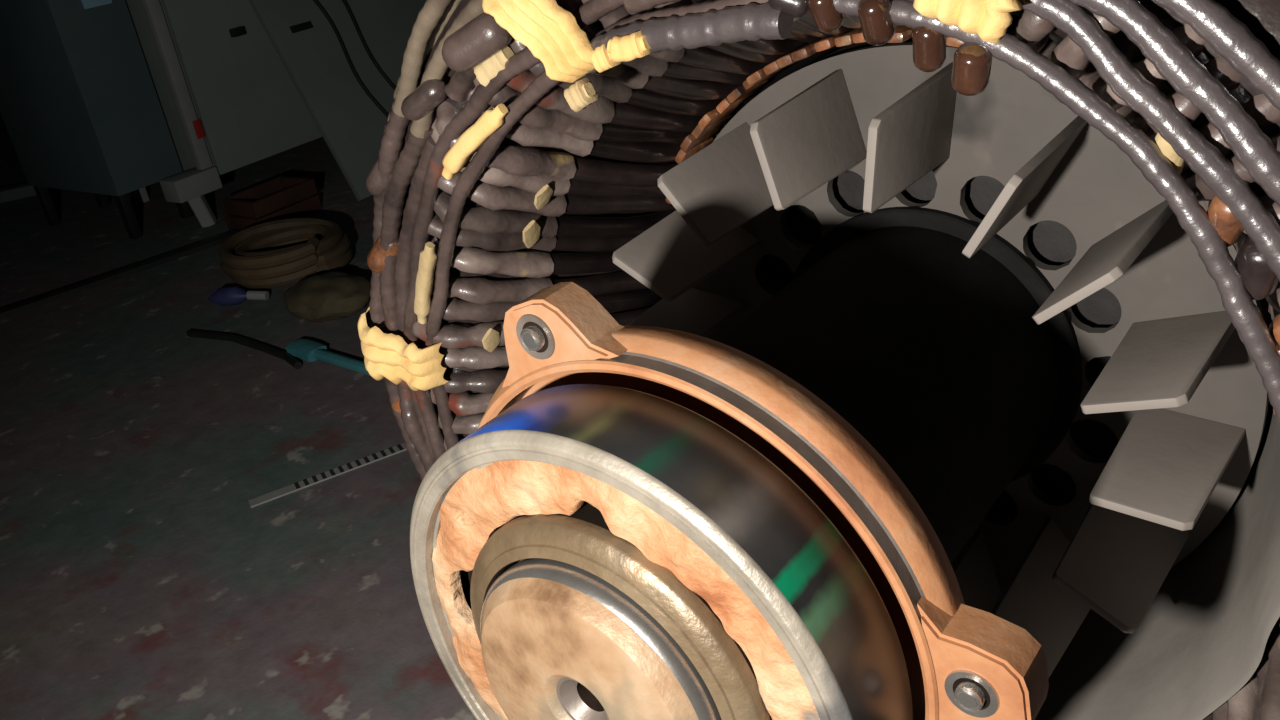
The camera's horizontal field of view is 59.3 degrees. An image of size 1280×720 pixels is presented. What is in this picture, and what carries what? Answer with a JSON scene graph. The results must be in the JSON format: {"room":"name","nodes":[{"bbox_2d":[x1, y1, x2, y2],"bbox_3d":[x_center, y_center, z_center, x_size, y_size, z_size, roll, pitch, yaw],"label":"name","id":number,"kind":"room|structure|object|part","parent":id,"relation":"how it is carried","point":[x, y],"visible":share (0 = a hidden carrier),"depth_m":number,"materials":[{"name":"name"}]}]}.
{"room":"electric motor workshop","nodes":[
{"label":"electric motor workshop","id":0,"kind":"room"},
{"bbox_2d":[0,113,476,719],"bbox_3d":[0.193,-0.339,2.271,10.400,0.100,9.200,11,32,36],"label":"floor","id":1,"kind":"structure","parent":0,"point":[140,578],"depth_m":1.38,"materials":[{"name":"paint"}]},
{"bbox_2d":[0,182,59,202],"bbox_3d":[-1.688,-0.438,2.983,0.280,0.030,0.060,-16,26,-13],"label":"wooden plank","id":2,"kind":"object","parent":1,"relation":"on","point":[21,190],"visible":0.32,"depth_m":2.97,"materials":[{"name":"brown wood"}]},
{"bbox_2d":[0,0,193,238],"bbox_3d":[-1.293,-0.856,2.349,0.408,1.200,0.160,11,32,36],"label":"cabinet","id":3,"kind":"object","parent":1,"relation":"on","point":[81,110],"visible":0.94,"depth_m":2.38,"materials":[{"name":"metal"}]},
{"bbox_3d":[-1.395,-0.365,2.648,0.024,0.100,0.020,11,32,36],"label":"leg","id":4,"kind":"part","parent":3,"relation":"part of","materials":[{"name":"black plastic"}]},
{"bbox_3d":[-1.115,-0.777,2.269,0.007,0.125,0.062,11,32,36],"label":"name plate","id":5,"kind":"part","parent":3,"relation":"part of","materials":[{"name":"blue paint"}]},
{"bbox_3d":[-1.319,-0.421,2.738,0.024,0.100,0.020,11,32,36],"label":"leg","id":6,"kind":"part","parent":3,"relation":"part of","materials":[{"name":"black plastic"}]},
{"bbox_3d":[-1.108,-0.312,2.437,0.024,0.100,0.020,11,32,36],"label":"leg","id":7,"kind":"part","parent":3,"relation":"part of","materials":[{"name":"black plastic"}]},
{"bbox_3d":[-1.032,-0.368,2.527,0.024,0.100,0.020,11,32,36],"label":"leg","id":8,"kind":"part","parent":3,"relation":"part of","materials":[{"name":"black plastic"}]},
{"bbox_2d":[0,229,239,318],"bbox_3d":[-1.084,-0.143,2.186,0.641,0.016,0.039,-26,30,-31],"label":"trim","id":9,"kind":"structure","parent":1,"relation":"on","point":[71,289],"depth_m":2.20,"materials":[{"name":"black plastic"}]},
{"bbox_2d":[141,0,221,226],"bbox_3d":[-1.046,-0.851,2.197,0.060,1.253,0.106,11,32,36],"label":"upright post","id":10,"kind":"object","parent":1,"relation":"on","point":[191,185],"visible":1,"depth_m":2.38,"materials":[{"name":"grey metal"}]},
{"bbox_3d":[-0.954,-0.328,2.449,0.042,0.078,0.031,-12,26,-4],"label":"leg","id":11,"kind":"part","parent":10,"relation":"part of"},
{"bbox_2d":[125,0,322,203],"bbox_3d":[-0.924,-1.075,2.616,0.436,1.250,0.842,11,32,36],"label":"cabinet","id":12,"kind":"object","parent":1,"relation":"on","point":[248,107],"visible":0.44,"depth_m":2.45,"materials":[{"name":"metal"}]},
{"bbox_3d":[-1.217,-0.425,2.721,0.024,0.090,0.024,11,32,36],"label":"leg","id":13,"kind":"part","parent":12,"relation":"part of","materials":[{"name":"grey metal"}]},
{"bbox_2d":[208,286,268,305],"bbox_3d":[-0.700,-0.112,1.955,0.110,0.032,0.032,-4,26,11],"label":"tool","id":14,"kind":"object","parent":1,"relation":"on","point":[225,296],"visible":1,"depth_m":1.95,"materials":[{"name":"blue plastic"}]},
{"bbox_2d":[187,330,301,368],"bbox_3d":[-0.619,-0.022,1.768,0.313,0.012,0.032,12,33,38],"label":"cord","id":15,"kind":"object","parent":1,"relation":"on","point":[287,357],"visible":1,"depth_m":1.77,"materials":[{"name":"black plastic"}]},
{"bbox_2d":[219,176,321,230],"bbox_3d":[-0.788,-0.333,2.406,0.120,0.068,0.160,11,32,36],"label":"wooden crate","id":16,"kind":"object","parent":1,"relation":"on","point":[281,197],"visible":0.87,"depth_m":2.38,"materials":[{"name":"brown wood"}]},
{"bbox_2d":[218,218,352,288],"bbox_3d":[-0.644,-0.194,2.051,0.238,0.082,0.229,11,32,36],"label":"coiled hose","id":17,"kind":"object","parent":1,"relation":"on","point":[277,253],"visible":1,"depth_m":1.99,"materials":[{"name":"brown rubber"}]},
{"bbox_2d":[283,271,370,321],"bbox_3d":[-0.514,-0.110,1.853,0.179,0.063,0.134,11,32,36],"label":"cloth bundle","id":18,"kind":"object","parent":1,"relation":"on","point":[334,295],"visible":0.98,"depth_m":1.81,"materials":[{"name":"brown fabric"}]},
{"bbox_2d":[248,443,406,507],"bbox_3d":[-0.329,0.121,1.380,0.299,0.002,0.017,-20,28,-22],"label":"steel rule","id":19,"kind":"object","parent":1,"relation":"on","point":[399,448],"visible":0.64,"depth_m":1.36,"materials":[{"name":"metal"}]},
{"bbox_2d":[286,339,382,379],"bbox_3d":[-0.412,0.006,1.624,0.304,0.020,0.034,13,34,39],"label":"bar","id":20,"kind":"object","parent":1,"relation":"on","point":[308,350],"visible":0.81,"depth_m":1.67,"materials":[{"name":"paint"}]},
{"bbox_2d":[249,0,426,200],"bbox_3d":[-0.533,-0.797,2.625,0.276,0.621,0.750,11,32,36],"label":"cabinet","id":21,"kind":"object","parent":1,"relation":"on","point":[351,125],"visible":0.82,"depth_m":2.44,"materials":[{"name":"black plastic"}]},
{"bbox_2d":[313,0,388,117],"bbox_3d":[-0.635,-0.661,2.463,0.147,0.317,0.028,2,28,23],"label":"hanging wire","id":22,"kind":"object","parent":21,"relation":"hanging from","point":[316,2],"visible":0.94,"depth_m":2.46,"materials":[{"name":"black plastic"}]},
{"bbox_2d":[342,0,395,89],"bbox_3d":[-0.587,-0.677,2.512,0.158,0.344,0.030,1,27,21],"label":"hanging wire","id":23,"kind":"object","parent":21,"relation":"hanging from","point":[345,3],"visible":0.66,"depth_m":2.50,"materials":[{"name":"black plastic"}]},
{"bbox_2d":[358,0,1279,719],"bbox_3d":[0.186,0.009,0.643,0.600,0.680,0.424,11,32,36],"label":"motor stator","id":24,"kind":"object","parent":1,"relation":"on","point":[525,143],"visible":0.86,"depth_m":0.50,"materials":[{"name":"metal"}]},
{"bbox_3d":[-0.019,-0.059,0.651,0.013,0.041,0.105,17,36,43],"label":"coil leg","id":25,"kind":"part","parent":24,"relation":"part of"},
{"bbox_3d":[-0.017,-0.071,0.642,0.013,0.045,0.106,17,36,43],"label":"coil leg","id":26,"kind":"part","parent":24,"relation":"part of","materials":[{"name":"black"}]},
{"bbox_3d":[-0.018,-0.046,0.660,0.107,0.040,0.012,-29,31,-34],"label":"coil leg","id":27,"kind":"part","parent":24,"relation":"part of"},
{"bbox_3d":[-0.017,-0.078,0.635,0.014,0.043,0.106,15,35,41],"label":"coil leg","id":28,"kind":"part","parent":24,"relation":"part of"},
{"bbox_3d":[-0.011,-0.098,0.617,0.012,0.045,0.104,13,33,39],"label":"coil leg","id":29,"kind":"part","parent":24,"relation":"part of","materials":[{"name":"brown"}]},
{"bbox_3d":[-0.013,-0.089,0.627,0.011,0.045,0.106,14,34,41],"label":"coil leg","id":30,"kind":"part","parent":24,"relation":"part of","materials":[{"name":"brown"}]},
{"bbox_3d":[-0.008,-0.104,0.611,0.012,0.048,0.106,13,34,39],"label":"coil leg","id":31,"kind":"part","parent":24,"relation":"part of","materials":[{"name":"brown"}]},
{"bbox_3d":[-0.018,-0.037,0.666,0.107,0.038,0.016,-28,31,-34],"label":"coil leg","id":32,"kind":"part","parent":24,"relation":"part of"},
{"bbox_3d":[-0.019,-0.024,0.669,0.107,0.038,0.014,-27,31,-32],"label":"coil leg","id":33,"kind":"part","parent":24,"relation":"part of","materials":[{"name":"black"}]},
{"bbox_3d":[0.000,-0.116,0.603,0.012,0.045,0.105,11,32,37],"label":"coil leg","id":34,"kind":"part","parent":24,"relation":"part of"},
{"bbox_3d":[0.004,-0.121,0.592,0.010,0.046,0.106,11,32,36],"label":"coil leg","id":35,"kind":"part","parent":24,"relation":"part of","materials":[{"name":"brown"}]},
{"bbox_3d":[0.010,-0.128,0.586,0.011,0.045,0.104,9,31,34],"label":"coil leg","id":36,"kind":"part","parent":24,"relation":"part of","materials":[{"name":"brown"}]},
{"bbox_3d":[0.017,-0.135,0.576,0.011,0.047,0.105,9,31,34],"label":"coil leg","id":37,"kind":"part","parent":24,"relation":"part of","materials":[{"name":"brown"}]},
{"bbox_3d":[0.024,-0.141,0.563,0.010,0.044,0.105,7,30,32],"label":"coil leg","id":38,"kind":"part","parent":24,"relation":"part of","materials":[{"name":"brown"}]},
{"bbox_3d":[0.032,-0.145,0.557,0.010,0.045,0.106,8,30,32],"label":"coil leg","id":39,"kind":"part","parent":24,"relation":"part of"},
{"bbox_3d":[0.038,-0.148,0.544,0.010,0.043,0.105,6,30,30],"label":"coil leg","id":40,"kind":"part","parent":24,"relation":"part of","materials":[{"name":"brown"}]},
{"bbox_3d":[0.049,-0.153,0.537,0.012,0.045,0.106,5,29,29],"label":"coil leg","id":41,"kind":"part","parent":24,"relation":"part of","materials":[{"name":"brown"}]},
{"bbox_3d":[0.055,-0.154,0.526,0.012,0.041,0.107,5,29,28],"label":"coil leg","id":42,"kind":"part","parent":24,"relation":"part of","materials":[{"name":"brown"}]},
{"bbox_3d":[0.067,-0.155,0.518,0.011,0.042,0.107,5,29,27],"label":"coil leg","id":43,"kind":"part","parent":24,"relation":"part of","materials":[{"name":"brown"}]},
{"bbox_3d":[0.075,-0.157,0.511,0.012,0.038,0.106,4,28,26],"label":"coil leg","id":44,"kind":"part","parent":24,"relation":"part of","materials":[{"name":"brown"}]},
{"bbox_3d":[0.082,-0.155,0.503,0.013,0.040,0.107,3,28,25],"label":"coil leg","id":45,"kind":"part","parent":24,"relation":"part of","materials":[{"name":"brown"}]},
{"bbox_3d":[0.095,-0.158,0.497,0.013,0.035,0.108,3,28,24],"label":"coil leg","id":46,"kind":"part","parent":24,"relation":"part of","materials":[{"name":"grey"}]},
{"bbox_2d":[477,38,1275,719],"bbox_3d":[0.156,-0.009,0.598,0.320,0.320,0.606,11,32,36],"label":"rotor","id":47,"kind":"object","parent":24,"relation":"on","point":[985,287],"depth_m":0.49,"materials":[{"name":"metal"}]},
{"bbox_2d":[410,384,912,719],"bbox_3d":[-0.002,0.107,0.413,0.200,0.200,0.044,11,32,36],"label":"bearing","id":48,"kind":"object","parent":47,"relation":"attached to","point":[777,614],"visible":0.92,"depth_m":0.36,"materials":[{"name":"metal"}]},
{"bbox_3d":[0.018,-0.019,0.630,0.046,0.004,0.084,18,36,32],"label":"fan blade","id":49,"kind":"part","parent":47,"relation":"part of","materials":[{"name":"paint"}]},
{"bbox_3d":[0.024,-0.060,0.600,0.045,0.004,0.084,37,44,17],"label":"fan blade","id":50,"kind":"part","parent":47,"relation":"part of","materials":[{"name":"paint"}]},
{"bbox_3d":[0.044,-0.089,0.565,0.084,0.045,0.004,-36,-2,-43],"label":"fan blade","id":51,"kind":"part","parent":47,"relation":"part of","materials":[{"name":"grey metal"}]},
{"bbox_3d":[0.028,0.091,0.429,0.248,0.244,0.028,11,32,36],"label":"bearing cap","id":52,"kind":"part","parent":47,"relation":"part of","materials":[{"name":"orange metal"}]},
{"bbox_3d":[0.080,-0.103,0.525,0.004,0.045,0.084,-6,22,42],"label":"fan blade","id":53,"kind":"part","parent":47,"relation":"part of","materials":[{"name":"grey metal"}]},
{"bbox_3d":[0.120,-0.098,0.494,0.004,0.045,0.084,19,37,31],"label":"fan blade","id":54,"kind":"part","parent":47,"relation":"part of","materials":[{"name":"grey metal"}]},
{"bbox_3d":[0.170,0.132,0.596,0.004,0.046,0.084,-7,21,43],"label":"fan blade","id":55,"kind":"part","parent":47,"relation":"part of","materials":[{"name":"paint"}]},
{"bbox_3d":[0.163,-0.074,0.473,0.004,0.045,0.084,38,45,16],"label":"fan blade","id":56,"kind":"part","parent":47,"relation":"part of","materials":[{"name":"grey metal"}]},
{"bbox_3d":[0.203,0.119,0.559,0.084,0.045,0.004,-36,-1,-43],"label":"fan blade","id":57,"kind":"part","parent":47,"relation":"part of","materials":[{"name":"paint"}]},
{"bbox_3d":[0.194,-0.042,0.466,0.084,0.004,0.045,-36,-2,-43],"label":"fan blade","id":58,"kind":"part","parent":47,"relation":"part of","materials":[{"name":"paint"}]},
{"bbox_3d":[0.224,0.090,0.523,0.045,0.004,0.084,37,44,17],"label":"fan blade","id":59,"kind":"part","parent":47,"relation":"part of","materials":[{"name":"paint"}]},
{"bbox_3d":[0.218,0.000,0.472,0.045,0.004,0.084,-9,20,43],"label":"fan blade","id":60,"kind":"part","parent":47,"relation":"part of","materials":[{"name":"grey metal"}]},
{"bbox_3d":[0.230,0.045,0.490,0.045,0.004,0.084,16,35,33],"label":"fan blade","id":61,"kind":"part","parent":47,"relation":"part of","materials":[{"name":"paint"}]},
{"bbox_3d":[0.153,-0.134,0.456,0.014,0.023,0.109,1,27,21],"label":"coil leg","id":62,"kind":"part","parent":24,"relation":"part of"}
]}

